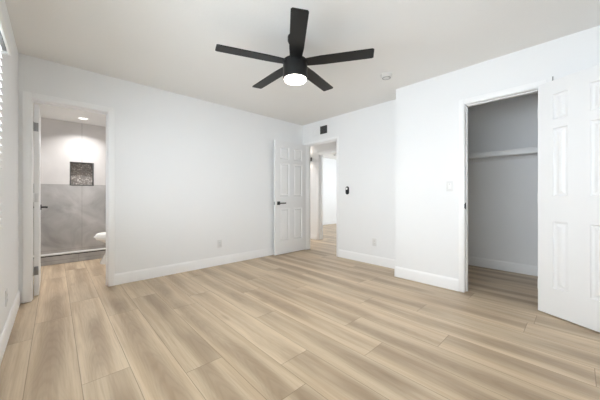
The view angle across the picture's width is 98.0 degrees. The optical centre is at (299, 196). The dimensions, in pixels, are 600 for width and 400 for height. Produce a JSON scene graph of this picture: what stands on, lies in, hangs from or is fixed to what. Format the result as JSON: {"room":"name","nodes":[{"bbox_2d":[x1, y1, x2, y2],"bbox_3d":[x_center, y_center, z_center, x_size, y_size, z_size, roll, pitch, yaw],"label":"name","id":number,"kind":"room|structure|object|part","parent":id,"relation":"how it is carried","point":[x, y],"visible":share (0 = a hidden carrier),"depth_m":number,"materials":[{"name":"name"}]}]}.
{"room":"empty bedroom","nodes":[
{"label":"empty bedroom","id":0,"kind":"room"},
{"bbox_2d":[0,0,17,335],"bbox_3d":[-1.306,-0.173,0.895,0.160,2.440,4.594,0,0,-43],"label":"wall","id":1,"kind":"structure","parent":0,"point":[9,75],"depth_m":2.00,"materials":[{"name":"paint"}]},
{"bbox_2d":[0,7,10,228],"bbox_3d":[-0.939,-0.371,0.669,0.063,1.113,2.480,0,0,-43],"label":"window blind","id":2,"kind":"object","parent":1,"relation":"attached to","point":[5,44],"visible":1,"depth_m":1.47,"materials":[{"name":"plastic"}]},
{"bbox_3d":[-0.944,-0.893,0.664,0.042,0.046,2.440,0,0,-43],"label":"head rail","id":3,"kind":"part","parent":2,"relation":"part of","materials":[{"name":"grey plastic"}]},
{"bbox_2d":[5,289,7,306],"bbox_3d":[-2.130,0.737,1.895,0.009,0.114,0.070,0,0,-43],"label":"wall outlet","id":4,"kind":"object","parent":1,"relation":"attached to","point":[6,291],"visible":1,"depth_m":1.87,"materials":[{"name":"plastic"}]},
{"bbox_2d":[0,290,19,364],"bbox_3d":[-1.202,0.981,0.911,0.013,0.131,4.474,0,0,-43],"label":"baseboard","id":5,"kind":"structure","parent":1,"relation":"attached to","point":[6,332],"depth_m":1.94,"materials":[{"name":"wood"}]},
{"bbox_2d":[33,116,105,255],"bbox_3d":[-4.158,-0.173,5.095,1.760,2.440,0.120,0,0,-43],"label":"wall","id":6,"kind":"structure","parent":0,"point":[72,218],"depth_m":4.87,"materials":[{"name":"tile"}]},
{"bbox_2d":[70,162,93,185],"bbox_3d":[-4.219,-0.424,5.045,0.354,0.445,0.139,0,0,-43],"label":"shower niche","id":7,"kind":"object","parent":6,"relation":"attached to","point":[81,173],"visible":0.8,"depth_m":5.08,"materials":[{"name":"tile"}]},
{"bbox_2d":[18,53,302,302],"bbox_3d":[-1.341,-0.173,3.932,3.948,2.440,0.120,0,0,-43],"label":"wall","id":8,"kind":"structure","parent":0,"point":[192,174],"depth_m":3.52,"materials":[{"name":"paint"}]},
{"bbox_2d":[33,104,47,295],"bbox_3d":[-2.938,0.041,2.945,0.611,1.988,0.173,0,0,41],"label":"door","id":9,"kind":"structure","parent":8,"relation":"in","point":[37,206],"depth_m":2.72,"materials":[{"name":"wood"}]},
{"bbox_2d":[23,91,114,302],"bbox_3d":[-2.489,0.009,2.853,0.740,2.075,0.158,0,0,-43],"label":"trim","id":10,"kind":"structure","parent":8,"relation":"attached to","point":[29,98],"depth_m":2.60,"materials":[{"name":"wood"}]},
{"bbox_2d":[115,247,273,284],"bbox_3d":[-1.062,0.981,4.104,3.065,0.131,0.013,0,0,-43],"label":"baseboard","id":11,"kind":"structure","parent":8,"relation":"attached to","point":[143,274],"depth_m":3.61,"materials":[{"name":"wood"}]},
{"bbox_2d":[0,224,599,399],"bbox_3d":[0.919,1.107,5.154,9.600,0.120,8.150,0,0,-43],"label":"floor","id":12,"kind":"structure","parent":0,"point":[314,323],"depth_m":1.91,"materials":[{"name":"beige laminate"}]},
{"bbox_2d":[33,248,105,265],"bbox_3d":[-3.456,0.969,4.348,1.518,0.154,0.126,0,0,-43],"label":"shower curb","id":13,"kind":"object","parent":12,"relation":"on","point":[90,254],"visible":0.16,"depth_m":4.13,"materials":[{"name":"concrete"}]},
{"bbox_2d":[94,232,105,263],"bbox_3d":[-2.869,0.669,4.248,0.770,0.754,0.420,0,0,-43],"label":"toilet","id":14,"kind":"object","parent":12,"relation":"on","point":[101,236],"visible":0.2,"depth_m":3.99,"materials":[{"name":"white ceramic"}]},
{"bbox_3d":[-2.963,0.595,4.160,0.479,0.039,0.360,0,0,-43],"label":"lid","id":15,"kind":"part","parent":14,"relation":"part of","materials":[{"name":"white plastic"}]},
{"bbox_2d":[5,0,599,158],"bbox_3d":[0.919,-1.453,5.154,9.600,0.120,8.150,0,0,-43],"label":"ceiling","id":16,"kind":"structure","parent":0,"point":[167,45],"depth_m":2.33,"materials":[{"name":"paint"}]},
{"bbox_2d":[215,7,373,90],"bbox_3d":[-0.060,-1.196,2.318,1.289,0.395,1.250,0,0,-43],"label":"ceiling fan","id":17,"kind":"object","parent":16,"relation":"hanging from","point":[294,71],"visible":1,"depth_m":2.18,"materials":[{"name":"black metal"}]},
{"bbox_3d":[-0.391,-1.161,2.145,0.580,0.020,0.117,0,0,-22],"label":"blade","id":18,"kind":"part","parent":17,"relation":"part of","materials":[{"name":"black wood"}]},
{"bbox_3d":[-0.281,-1.161,2.572,0.117,0.020,0.580,0,0,-40],"label":"blade","id":19,"kind":"part","parent":17,"relation":"part of","materials":[{"name":"black wood"}]},
{"bbox_3d":[-0.018,-1.161,1.909,0.117,0.020,0.580,0,0,-4],"label":"blade","id":20,"kind":"part","parent":17,"relation":"part of","materials":[{"name":"black wood"}]},
{"bbox_3d":[0.159,-1.161,2.599,0.117,0.020,0.580,0,0,32],"label":"blade","id":21,"kind":"part","parent":17,"relation":"part of","materials":[{"name":"black wood"}]},
{"bbox_3d":[0.321,-1.161,2.190,0.580,0.020,0.117,0,0,14],"label":"blade","id":22,"kind":"part","parent":17,"relation":"part of","materials":[{"name":"black wood"}]},
{"bbox_2d":[381,72,391,79],"bbox_3d":[0.991,-1.371,2.990,0.128,0.044,0.128,0,0,-43],"label":"smoke detector","id":23,"kind":"object","parent":16,"relation":"attached to","point":[386,75],"visible":1,"depth_m":2.96,"materials":[{"name":"plastic"}]},
{"bbox_2d":[323,158,335,220],"bbox_3d":[0.569,-0.173,9.264,4.080,2.440,0.120,0,0,-43],"label":"wall","id":24,"kind":"structure","parent":0,"point":[329,165],"depth_m":9.68,"materials":[{"name":"paint"}]},
{"bbox_2d":[323,220,335,224],"bbox_3d":[0.614,0.981,9.216,4.080,0.131,0.013,0,0,-43],"label":"baseboard","id":25,"kind":"structure","parent":24,"relation":"attached to","point":[332,221],"depth_m":9.66,"materials":[{"name":"wood"}]},
{"bbox_2d":[303,99,395,259],"bbox_3d":[-0.291,-0.173,5.609,0.120,2.440,5.429,0,0,-43],"label":"wall","id":26,"kind":"structure","parent":0,"point":[367,136],"depth_m":4.09,"materials":[{"name":"paint"}]},
{"bbox_2d":[274,140,305,254],"bbox_3d":[-0.171,0.026,4.824,0.783,2.018,0.161,0,0,-44],"label":"door","id":27,"kind":"structure","parent":26,"relation":"in","point":[289,158],"depth_m":4.78,"materials":[{"name":"wood"}]},
{"bbox_2d":[313,123,327,136],"bbox_3d":[0.374,-1.211,4.810,0.006,0.190,0.380,0,0,-43],"label":"air vent","id":28,"kind":"object","parent":26,"relation":"in","point":[319,130],"visible":1,"depth_m":4.80,"materials":[{"name":"metal"}]},
{"bbox_2d":[320,125,326,133],"bbox_3d":[0.429,-1.211,4.749,0.003,0.150,0.172,0,0,-43],"label":"grille","id":29,"kind":"object","parent":28,"relation":"attached to","point":[323,128],"depth_m":4.75,"materials":[{"name":"black metal"}]},
{"bbox_2d":[304,136,338,256],"bbox_3d":[0.421,0.005,4.852,0.132,2.082,0.846,0,0,-43],"label":"trim","id":30,"kind":"structure","parent":26,"relation":"attached to","point":[333,139],"depth_m":4.94,"materials":[{"name":"wood"}]},
{"bbox_2d":[338,249,395,268],"bbox_3d":[1.075,0.981,4.059,0.013,0.131,1.199,0,0,-43],"label":"baseboard","id":31,"kind":"structure","parent":26,"relation":"attached to","point":[381,261],"depth_m":4.06,"materials":[{"name":"wood"}]},
{"bbox_2d":[372,238,376,245],"bbox_3d":[1.139,0.705,3.994,0.009,0.114,0.070,0,0,-43],"label":"wall outlet","id":32,"kind":"object","parent":26,"relation":"attached to","point":[374,241],"visible":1,"depth_m":3.99,"materials":[{"name":"plastic"}]},
{"bbox_2d":[310,92,537,265],"bbox_3d":[1.227,-0.173,5.498,0.120,2.440,7.670,0,0,-43],"label":"wall","id":33,"kind":"structure","parent":0,"point":[503,194],"depth_m":3.69,"materials":[{"name":"paint"}]},
{"bbox_2d":[310,233,316,239],"bbox_3d":[0.394,0.981,6.287,0.013,0.131,5.379,0,0,-43],"label":"baseboard","id":34,"kind":"structure","parent":33,"relation":"attached to","point":[312,236],"depth_m":6.35,"materials":[{"name":"wood"}]},
{"bbox_2d":[317,149,335,239],"bbox_3d":[0.771,-0.006,5.983,0.152,2.104,0.932,0,0,-43],"label":"trim","id":35,"kind":"structure","parent":33,"relation":"attached to","point":[320,154],"depth_m":6.25,"materials":[{"name":"wood"}]},
{"bbox_2d":[468,146,537,162],"bbox_3d":[2.887,-0.549,3.367,0.378,0.093,2.047,0,0,-43],"label":"closet shelf","id":36,"kind":"object","parent":33,"relation":"attached to","point":[529,152],"visible":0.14,"depth_m":3.49,"materials":[{"name":"wood"}]},
{"bbox_2d":[468,256,537,275],"bbox_3d":[2.574,0.981,3.072,1.240,0.131,2.050,0,0,-43],"label":"baseboard","id":37,"kind":"structure","parent":33,"relation":"attached to","point":[474,261],"depth_m":3.65,"materials":[{"name":"wood"}]},
{"bbox_2d":[396,25,599,278],"bbox_3d":[2.106,-0.173,2.578,0.120,2.440,2.371,0,0,-43],"label":"wall","id":38,"kind":"structure","parent":0,"point":[427,111],"depth_m":3.00,"materials":[{"name":"paint"}]},
{"bbox_2d":[395,266,458,290],"bbox_3d":[2.058,0.981,2.532,0.013,0.131,2.371,0,0,-43],"label":"baseboard","id":39,"kind":"structure","parent":38,"relation":"attached to","point":[418,276],"depth_m":3.09,"materials":[{"name":"wood"}]},
{"bbox_2d":[446,181,452,190],"bbox_3d":[1.682,-0.111,2.933,0.010,0.114,0.070,0,0,-43],"label":"light switch","id":40,"kind":"object","parent":38,"relation":"attached to","point":[449,184],"visible":1,"depth_m":2.93,"materials":[{"name":"plastic"}]},
{"bbox_2d":[459,80,546,292],"bbox_3d":[2.029,-0.003,2.651,0.133,2.097,0.705,0,0,-43],"label":"trim","id":41,"kind":"structure","parent":38,"relation":"attached to","point":[530,88],"depth_m":2.83,"materials":[{"name":"wood"}]},
{"bbox_2d":[538,64,599,331],"bbox_3d":[2.255,-0.003,2.104,0.154,2.076,0.587,0,0,-16],"label":"door","id":42,"kind":"structure","parent":38,"relation":"in","point":[569,105],"depth_m":2.15,"materials":[{"name":"wood"}]}
]}

